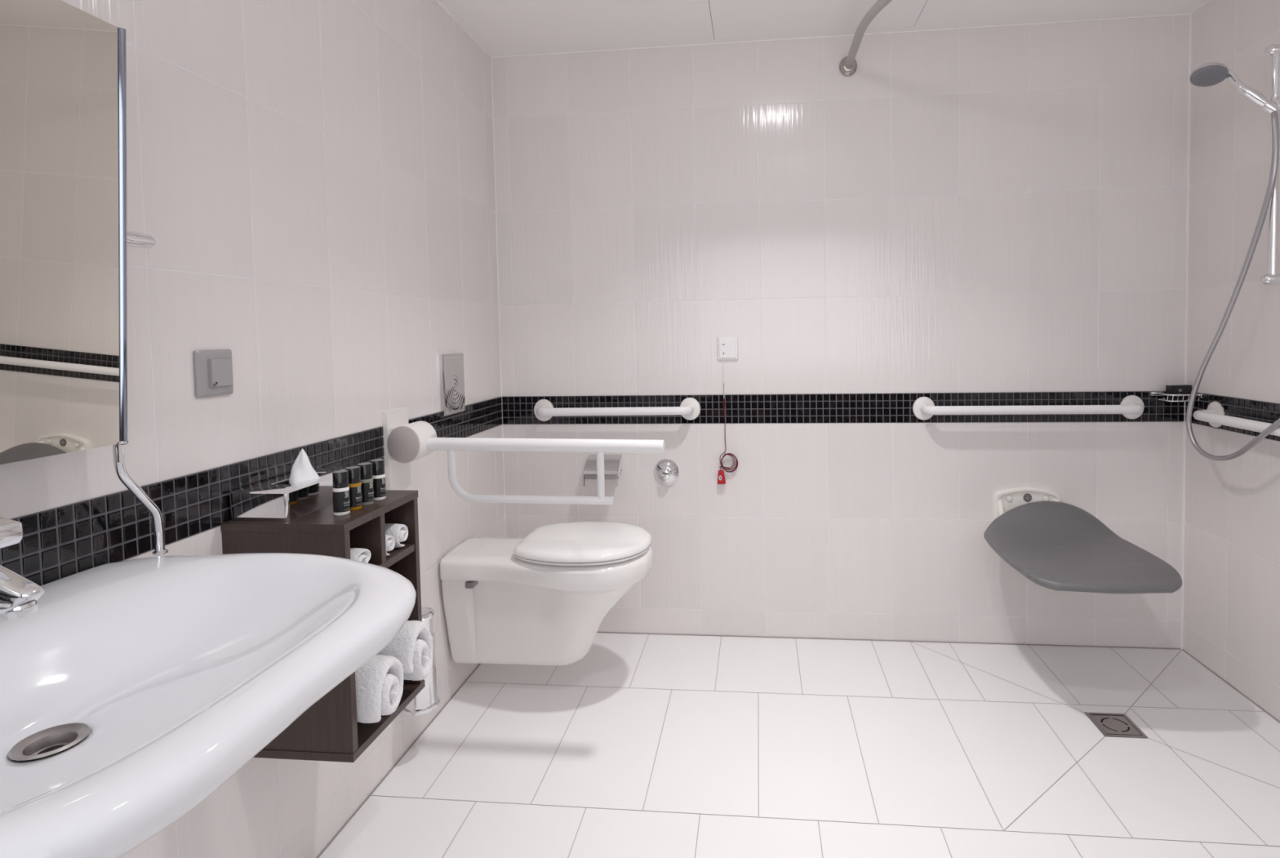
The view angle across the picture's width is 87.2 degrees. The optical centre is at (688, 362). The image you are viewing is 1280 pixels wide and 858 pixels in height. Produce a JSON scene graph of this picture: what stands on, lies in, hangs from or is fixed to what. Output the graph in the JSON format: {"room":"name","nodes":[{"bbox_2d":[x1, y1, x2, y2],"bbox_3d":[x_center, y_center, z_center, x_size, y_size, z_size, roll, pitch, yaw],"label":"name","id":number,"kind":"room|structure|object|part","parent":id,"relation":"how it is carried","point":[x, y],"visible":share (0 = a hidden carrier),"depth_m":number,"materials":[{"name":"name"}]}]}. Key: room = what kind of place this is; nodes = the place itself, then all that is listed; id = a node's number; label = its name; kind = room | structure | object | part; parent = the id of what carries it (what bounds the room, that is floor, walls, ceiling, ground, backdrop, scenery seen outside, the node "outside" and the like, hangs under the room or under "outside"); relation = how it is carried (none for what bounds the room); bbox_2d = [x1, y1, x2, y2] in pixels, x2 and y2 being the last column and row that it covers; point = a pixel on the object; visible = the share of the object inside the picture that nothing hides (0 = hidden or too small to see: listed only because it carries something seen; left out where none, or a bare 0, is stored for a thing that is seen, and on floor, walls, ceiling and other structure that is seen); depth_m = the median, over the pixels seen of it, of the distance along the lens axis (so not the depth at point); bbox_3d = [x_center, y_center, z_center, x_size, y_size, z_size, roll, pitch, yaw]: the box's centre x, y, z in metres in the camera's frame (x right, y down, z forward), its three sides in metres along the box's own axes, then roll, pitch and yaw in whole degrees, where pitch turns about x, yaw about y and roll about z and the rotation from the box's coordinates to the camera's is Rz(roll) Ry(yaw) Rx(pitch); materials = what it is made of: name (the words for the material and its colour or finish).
{"room":"accessible bathroom","nodes":[
{"label":"accessible bathroom","id":0,"kind":"room"},
{"bbox_2d":[0,0,505,857],"bbox_3d":[-1.028,0.031,0.823,0.120,2.580,3.870,-1,2,6],"label":"wall","id":1,"kind":"structure","parent":0,"point":[312,182],"depth_m":1.54,"materials":[{"name":"tile"}]},
{"bbox_2d":[0,0,168,555],"bbox_3d":[-0.919,-0.072,0.704,0.126,0.819,0.816,-1,2,6],"label":"mirror","id":2,"kind":"object","parent":1,"relation":"attached to","point":[64,238],"visible":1,"depth_m":0.92,"materials":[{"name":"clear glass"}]},
{"bbox_3d":[-0.885,-0.171,0.688,0.040,0.617,0.631,-1,2,5],"label":"glass","id":3,"kind":"part","parent":2,"relation":"part of","materials":[{"name":"white mirror"}]},
{"bbox_3d":[-0.862,-0.185,1.010,0.064,0.622,0.015,-1,2,6],"label":"rail","id":4,"kind":"part","parent":2,"relation":"part of","materials":[{"name":"silver metal"}]},
{"bbox_3d":[-0.874,0.206,1.070,0.017,0.231,0.100,-1,2,-8],"label":"tilt lever","id":5,"kind":"part","parent":2,"relation":"part of","materials":[{"name":"silver metal"}]},
{"bbox_2d":[0,552,416,857],"bbox_3d":[-0.682,0.407,0.774,0.567,0.163,0.738,-1,2,6],"label":"basin","id":6,"kind":"object","parent":1,"relation":"attached to","point":[134,690],"visible":1,"depth_m":0.84,"materials":[{"name":"white ceramic"}]},
{"bbox_2d":[0,516,44,620],"bbox_3d":[-0.830,0.253,0.782,0.157,0.156,0.054,-1,2,6],"label":"mixer tap","id":7,"kind":"object","parent":6,"relation":"on","point":[19,595],"visible":1,"depth_m":0.77,"materials":[{"name":"silver metal"}]},
{"bbox_3d":[-0.849,0.201,0.782,0.121,0.052,0.050,-1,2,6],"label":"lever","id":8,"kind":"part","parent":7,"relation":"part of","materials":[{"name":"silver metal"}]},
{"bbox_3d":[-0.819,0.261,0.781,0.135,0.067,0.041,-1,2,6],"label":"spout","id":9,"kind":"part","parent":7,"relation":"part of","materials":[{"name":"silver metal"}]},
{"bbox_2d":[192,349,233,397],"bbox_3d":[-0.910,0.020,1.293,0.020,0.089,0.087,-1,2,6],"label":"light switch","id":10,"kind":"object","parent":1,"relation":"attached to","point":[212,368],"visible":1,"depth_m":1.28,"materials":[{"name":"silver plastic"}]},
{"bbox_2d":[0,396,502,585],"bbox_3d":[-0.939,0.272,1.057,0.004,0.115,3.400,-1,2,6],"label":"trim","id":11,"kind":"structure","parent":1,"relation":"attached to","point":[60,542],"depth_m":1.19,"materials":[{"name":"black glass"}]},
{"bbox_2d":[220,489,425,762],"bbox_3d":[-0.767,0.539,1.444,0.256,0.468,0.282,-1,2,6],"label":"shelf unit","id":12,"kind":"object","parent":1,"relation":"attached to","point":[328,731],"visible":0.38,"depth_m":1.31,"materials":[{"name":"brown wood"}]},
{"bbox_2d":[228,466,346,521],"bbox_3d":[-0.831,0.277,1.436,0.126,0.060,0.250,-1,2,6],"label":"tissue box","id":13,"kind":"object","parent":12,"relation":"on","point":[273,500],"visible":0.72,"depth_m":1.32,"materials":[{"name":"silver metal"}]},
{"bbox_2d":[288,448,319,484],"bbox_3d":[-0.822,0.221,1.412,0.070,0.074,0.039,-1,2,6],"label":"tissue","id":14,"kind":"object","parent":13,"relation":"in","point":[302,469],"visible":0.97,"depth_m":1.42,"materials":[{"name":"white paper"}]},
{"bbox_3d":[-0.781,0.545,1.314,0.255,0.434,0.016,-1,2,6],"label":"panel","id":15,"kind":"part","parent":12,"relation":"part of","materials":[{"name":"brown wood"}]},
{"bbox_3d":[-0.771,0.314,1.435,0.256,0.016,0.282,-1,2,6],"label":"panel","id":16,"kind":"part","parent":12,"relation":"part of","materials":[{"name":"brown wood"}]},
{"bbox_3d":[-0.763,0.764,1.454,0.256,0.016,0.282,-1,2,6],"label":"panel","id":17,"kind":"part","parent":12,"relation":"part of","materials":[{"name":"brown wood"}]},
{"bbox_2d":[332,470,350,515],"bbox_3d":[-0.703,0.264,1.356,0.031,0.088,0.031,-1,2,6],"label":"toiletry bottle","id":18,"kind":"object","parent":12,"relation":"on","point":[341,497],"visible":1,"depth_m":1.34,"materials":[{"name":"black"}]},
{"bbox_2d":[345,466,362,511],"bbox_3d":[-0.698,0.262,1.396,0.031,0.088,0.031,-1,2,6],"label":"toiletry bottle","id":19,"kind":"object","parent":12,"relation":"on","point":[354,472],"visible":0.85,"depth_m":1.39,"materials":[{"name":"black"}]},
{"bbox_2d":[355,486,362,505],"bbox_3d":[-0.687,0.276,1.399,0.009,0.037,0.028,-2,3,-16],"label":"print","id":20,"kind":"object","parent":19,"relation":"attached to","point":[358,489],"depth_m":1.39,"materials":[{"name":"grey paper"}]},
{"bbox_2d":[350,547,371,562],"bbox_3d":[-0.749,0.403,1.364,0.195,0.046,0.065,-1,2,6],"label":"rolled towel","id":21,"kind":"object","parent":12,"relation":"on","point":[360,554],"visible":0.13,"depth_m":1.36,"materials":[{"name":"white fabric"}]},
{"bbox_2d":[357,462,373,506],"bbox_3d":[-0.692,0.260,1.435,0.031,0.088,0.031,-1,2,6],"label":"toiletry bottle","id":22,"kind":"object","parent":12,"relation":"on","point":[366,477],"visible":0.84,"depth_m":1.42,"materials":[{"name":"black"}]},
{"bbox_2d":[369,458,386,501],"bbox_3d":[-0.684,0.259,1.477,0.031,0.088,0.031,-1,2,6],"label":"toiletry bottle","id":23,"kind":"object","parent":12,"relation":"on","point":[378,464],"visible":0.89,"depth_m":1.47,"materials":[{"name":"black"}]},
{"bbox_2d":[355,654,403,723],"bbox_3d":[-0.725,0.666,1.380,0.255,0.120,0.106,-1,2,6],"label":"rolled towel","id":24,"kind":"object","parent":12,"relation":"in","point":[379,682],"visible":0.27,"depth_m":1.34,"materials":[{"name":"white fabric"}]},
{"bbox_2d":[385,534,395,555],"bbox_3d":[-0.739,0.399,1.464,0.195,0.046,0.044,-1,2,6],"label":"rolled towel","id":25,"kind":"object","parent":12,"relation":"on","point":[389,540],"visible":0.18,"depth_m":1.45,"materials":[{"name":"white fabric"}]},
{"bbox_3d":[-0.768,0.434,1.440,0.247,0.016,0.245,-1,2,6],"label":"shelf","id":26,"kind":"part","parent":12,"relation":"part of","materials":[{"name":"brown wood"}]},
{"bbox_2d":[385,523,408,547],"bbox_3d":[-0.734,0.393,1.522,0.193,0.055,0.047,-1,2,6],"label":"rolled towel","id":27,"kind":"object","parent":12,"relation":"on","point":[399,532],"visible":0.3,"depth_m":1.50,"materials":[{"name":"white fabric"}]},
{"bbox_3d":[-0.755,0.533,1.574,0.255,0.434,0.016,-1,2,6],"label":"panel","id":28,"kind":"part","parent":12,"relation":"part of","materials":[{"name":"brown wood"}]},
{"bbox_2d":[376,620,432,680],"bbox_3d":[-0.712,0.647,1.502,0.256,0.142,0.105,-1,2,6],"label":"rolled towel","id":29,"kind":"object","parent":12,"relation":"in","point":[412,645],"visible":0.32,"depth_m":1.47,"materials":[{"name":"white fabric"}]},
{"bbox_2d":[401,606,439,715],"bbox_3d":[-0.779,0.858,1.938,0.105,0.282,0.105,-3,3,-39],"label":"toilet brush holder","id":30,"kind":"object","parent":1,"relation":"attached to","point":[427,700],"visible":0.48,"depth_m":1.92,"materials":[{"name":"silver metal"}]},
{"bbox_2d":[404,631,436,710],"bbox_3d":[-0.779,0.890,1.939,0.090,0.202,0.090,-1,2,6],"label":"canister","id":31,"kind":"object","parent":30,"relation":"on","point":[426,700],"depth_m":1.91,"materials":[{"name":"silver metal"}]},
{"bbox_3d":[-0.782,0.726,1.932,0.094,0.018,0.094,-1,2,6],"label":"lid","id":32,"kind":"part","parent":30,"relation":"part of","materials":[{"name":"silver metal"}]},
{"bbox_2d":[439,353,465,416],"bbox_3d":[-0.808,0.073,2.297,0.015,0.204,0.157,-1,2,6],"label":"flush plate","id":33,"kind":"object","parent":1,"relation":"attached to","point":[451,366],"visible":1,"depth_m":2.27,"materials":[{"name":"silver metal"}]},
{"bbox_2d":[381,406,664,504],"bbox_3d":[-0.459,0.266,1.895,0.786,0.273,0.116,-1,2,6],"label":"grab rail","id":34,"kind":"object","parent":1,"relation":"attached to","point":[404,442],"visible":0.96,"depth_m":1.88,"materials":[{"name":"white metal"}]},
{"bbox_3d":[-0.842,0.265,1.934,0.016,0.261,0.115,-1,2,6],"label":"wall plate","id":35,"kind":"part","parent":34,"relation":"part of","materials":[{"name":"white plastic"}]},
{"bbox_2d":[440,521,652,666],"bbox_3d":[-0.461,0.798,2.287,0.690,0.436,0.399,-1,2,6],"label":"toilet","id":36,"kind":"object","parent":1,"relation":"attached to","point":[543,597],"visible":1,"depth_m":2.20,"materials":[{"name":"white ceramic"}]},
{"bbox_3d":[-0.345,0.620,2.266,0.434,0.008,0.383,-1,2,6],"label":"seat","id":37,"kind":"part","parent":36,"relation":"part of","materials":[{"name":"white plastic"}]},
{"bbox_3d":[-0.345,0.596,2.265,0.439,0.034,0.388,-1,2,6],"label":"lid","id":38,"kind":"part","parent":36,"relation":"part of","materials":[{"name":"white plastic"}]},
{"bbox_2d":[315,631,1279,857],"bbox_3d":[0.360,1.177,0.791,2.619,0.003,3.750,-1,2,6],"label":"trim","id":39,"kind":"structure","parent":1,"relation":"attached to","point":[476,668],"depth_m":2.53,"materials":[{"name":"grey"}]},
{"bbox_2d":[435,0,1209,57],"bbox_3d":[0.319,-1.157,0.692,2.619,0.003,3.750,-1,2,6],"label":"trim","id":40,"kind":"structure","parent":1,"relation":"attached to","point":[458,23],"depth_m":2.53,"materials":[{"name":"white paint"}]},
{"bbox_2d":[319,632,1279,857],"bbox_3d":[0.361,1.238,0.794,2.619,0.120,3.750,-1,2,6],"label":"floor","id":41,"kind":"structure","parent":0,"point":[641,745],"depth_m":1.91,"materials":[{"name":"white tile"}]},
{"bbox_2d":[1084,711,1147,738],"bbox_3d":[1.303,1.108,2.049,0.119,0.003,0.125,-1,2,6],"label":"floor drain","id":42,"kind":"object","parent":41,"relation":"on","point":[1111,725],"visible":1,"depth_m":2.04,"materials":[{"name":"silver metal"}]},
{"bbox_2d":[437,0,1208,57],"bbox_3d":[0.318,-1.219,0.689,2.619,0.120,3.750,-1,2,6],"label":"ceiling","id":43,"kind":"structure","parent":0,"point":[503,28],"depth_m":2.40,"materials":[{"name":"white paint"}]},
{"bbox_2d":[709,0,926,39],"bbox_3d":[0.427,-1.232,2.144,0.738,0.020,0.766,-1,2,6],"label":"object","id":44,"kind":"structure","parent":43,"relation":"attached to","point":[731,19],"depth_m":2.39,"materials":[{"name":"white paint"}]},
{"bbox_2d":[492,14,1188,648],"bbox_3d":[0.537,-0.076,2.664,2.859,2.580,0.120,-1,2,6],"label":"wall","id":45,"kind":"structure","parent":0,"point":[999,209],"depth_m":2.59,"materials":[{"name":"tile"}]},
{"bbox_2d":[490,57,506,537],"bbox_3d":[-0.770,-0.056,2.738,0.003,2.340,0.003,-1,2,6],"label":"trim","id":46,"kind":"structure","parent":45,"relation":"attached to","point":[491,58],"depth_m":2.73,"materials":[{"name":"white plastic"}]},
{"bbox_2d":[583,454,622,486],"bbox_3d":[-0.340,0.428,2.665,0.136,0.108,0.103,-1,2,6],"label":"toilet roll holder","id":47,"kind":"object","parent":45,"relation":"attached to","point":[612,463],"visible":0.91,"depth_m":2.64,"materials":[{"name":"silver metal"}]},
{"bbox_3d":[-0.274,0.429,2.656,0.003,0.104,0.099,-1,2,6],"label":"arm","id":48,"kind":"part","parent":47,"relation":"part of","materials":[{"name":"silver metal"}]},
{"bbox_2d":[533,397,700,421],"bbox_3d":[-0.296,0.192,2.657,0.682,0.093,0.088,-1,2,6],"label":"grab bar","id":49,"kind":"object","parent":45,"relation":"attached to","point":[689,409],"visible":1,"depth_m":2.63,"materials":[{"name":"white metal"}]},
{"bbox_2d":[653,458,679,485],"bbox_3d":[-0.090,0.442,2.667,0.101,0.111,0.048,-1,2,6],"label":"valve","id":50,"kind":"object","parent":45,"relation":"attached to","point":[666,471],"visible":1,"depth_m":2.67,"materials":[{"name":"silver metal"}]},
{"bbox_3d":[-0.092,0.442,2.655,0.042,0.046,0.021,-1,2,6],"label":"knob","id":51,"kind":"part","parent":50,"relation":"part of","materials":[{"name":"silver metal"}]},
{"bbox_2d":[717,336,737,484],"bbox_3d":[0.154,0.190,2.642,0.088,0.581,0.027,-1,2,6],"label":"switch","id":52,"kind":"object","parent":45,"relation":"attached to","point":[727,346],"visible":1,"depth_m":2.64,"materials":[{"name":"white plastic"}]},
{"bbox_3d":[0.130,0.454,2.650,0.033,0.054,0.012,-1,2,6],"label":"pull handle","id":53,"kind":"part","parent":52,"relation":"part of","materials":[{"name":"red plastic"}]},
{"bbox_3d":[0.154,-0.055,2.640,0.081,0.092,0.009,-1,2,6],"label":"frame","id":54,"kind":"part","parent":52,"relation":"part of","materials":[{"name":"white plastic"}]},
{"bbox_3d":[0.157,0.290,2.644,0.074,0.300,0.012,-1,2,6],"label":"pull cord","id":55,"kind":"part","parent":52,"relation":"part of","materials":[{"name":"fabric"}]},
{"bbox_2d":[502,391,1184,424],"bbox_3d":[0.535,0.180,2.614,2.612,0.115,0.004,-1,2,6],"label":"trim","id":56,"kind":"structure","parent":45,"relation":"attached to","point":[814,407],"depth_m":2.61,"materials":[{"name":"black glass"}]},
{"bbox_2d":[839,0,892,75],"bbox_3d":[1.002,-1.103,1.859,1.576,0.075,0.511,1,3,43],"label":"rail","id":57,"kind":"object","parent":45,"relation":"attached to","point":[848,64],"visible":1,"depth_m":2.29,"materials":[{"name":"grey metal"}]},
{"bbox_2d":[912,395,1144,420],"bbox_3d":[1.273,0.173,2.495,0.836,0.091,0.088,-1,2,6],"label":"grab bar","id":58,"kind":"object","parent":45,"relation":"attached to","point":[1131,406],"visible":1,"depth_m":2.47,"materials":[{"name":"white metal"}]},
{"bbox_2d":[983,487,1182,594],"bbox_3d":[1.280,0.594,2.249,0.482,0.211,0.613,-1,2,6],"label":"shower bench","id":59,"kind":"object","parent":45,"relation":"attached to","point":[1057,545],"visible":1,"depth_m":2.24,"materials":[{"name":"grey plastic"}]},
{"bbox_3d":[1.175,0.598,2.487,0.017,0.160,0.138,-1,2,6],"label":"support arm","id":60,"kind":"part","parent":59,"relation":"part of","materials":[{"name":"white plastic"}]},
{"bbox_2d":[1150,391,1204,401],"bbox_3d":[1.770,0.125,2.433,0.125,0.030,0.105,-1,2,6],"label":"basket","id":61,"kind":"object","parent":45,"relation":"attached to","point":[1152,393],"visible":0.77,"depth_m":2.40,"materials":[{"name":"silver metal"}]},
{"bbox_2d":[1165,384,1191,400],"bbox_3d":[1.783,0.110,2.438,0.086,0.054,0.022,-1,2,-8],"label":"soap box","id":62,"kind":"object","parent":61,"relation":"in","point":[1180,388],"visible":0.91,"depth_m":2.43,"materials":[{"name":"black"}]},
{"bbox_2d":[1180,13,1191,649],"bbox_3d":[1.830,-0.090,2.467,0.006,2.340,0.006,-1,2,6],"label":"trim","id":63,"kind":"structure","parent":45,"relation":"attached to","point":[1190,14],"depth_m":2.46,"materials":[{"name":"white plastic"}]},
{"bbox_2d":[1182,0,1279,720],"bbox_3d":[1.696,-0.006,0.541,0.120,2.580,3.870,-1,2,6],"label":"wall","id":64,"kind":"structure","parent":0,"point":[1232,570],"depth_m":2.23,"materials":[{"name":"tile"}]},
{"bbox_2d":[1185,392,1279,441],"bbox_3d":[1.662,0.238,0.788,0.004,0.115,3.400,-1,2,6],"label":"trim","id":65,"kind":"structure","parent":64,"relation":"attached to","point":[1254,410],"depth_m":2.19,"materials":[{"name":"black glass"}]},
{"bbox_2d":[1192,401,1279,436],"bbox_3d":[1.739,0.196,1.953,0.088,0.091,0.812,-1,2,6],"label":"grab bar","id":66,"kind":"object","parent":64,"relation":"attached to","point":[1214,414],"visible":1,"depth_m":2.15,"materials":[{"name":"white metal"}]},
{"bbox_2d":[1260,43,1279,284],"bbox_3d":[1.720,-0.576,1.954,0.107,0.698,0.048,-1,2,6],"label":"shower rail","id":67,"kind":"object","parent":64,"relation":"attached to","point":[1272,277],"visible":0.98,"depth_m":1.96,"materials":[{"name":"silver metal"}]},
{"bbox_2d":[1186,62,1279,460],"bbox_3d":[1.617,-0.280,1.965,0.186,1.215,0.620,-1,2,-1],"label":"shower","id":68,"kind":"object","parent":67,"relation":"attached to","point":[1211,73],"visible":1,"depth_m":2.00,"materials":[{"name":"silver metal"}]},
{"bbox_3d":[1.636,-0.800,1.965,0.138,0.156,0.043,1,3,37],"label":"handle","id":69,"kind":"part","parent":68,"relation":"part of","materials":[{"name":"silver metal"}]},
{"bbox_2d":[1260,99,1279,115],"bbox_3d":[1.689,-0.739,1.946,0.051,0.042,0.040,-1,2,6],"label":"holder","id":70,"kind":"object","parent":67,"relation":"on","point":[1272,105],"depth_m":1.93,"materials":[{"name":"silver metal"}]}
]}

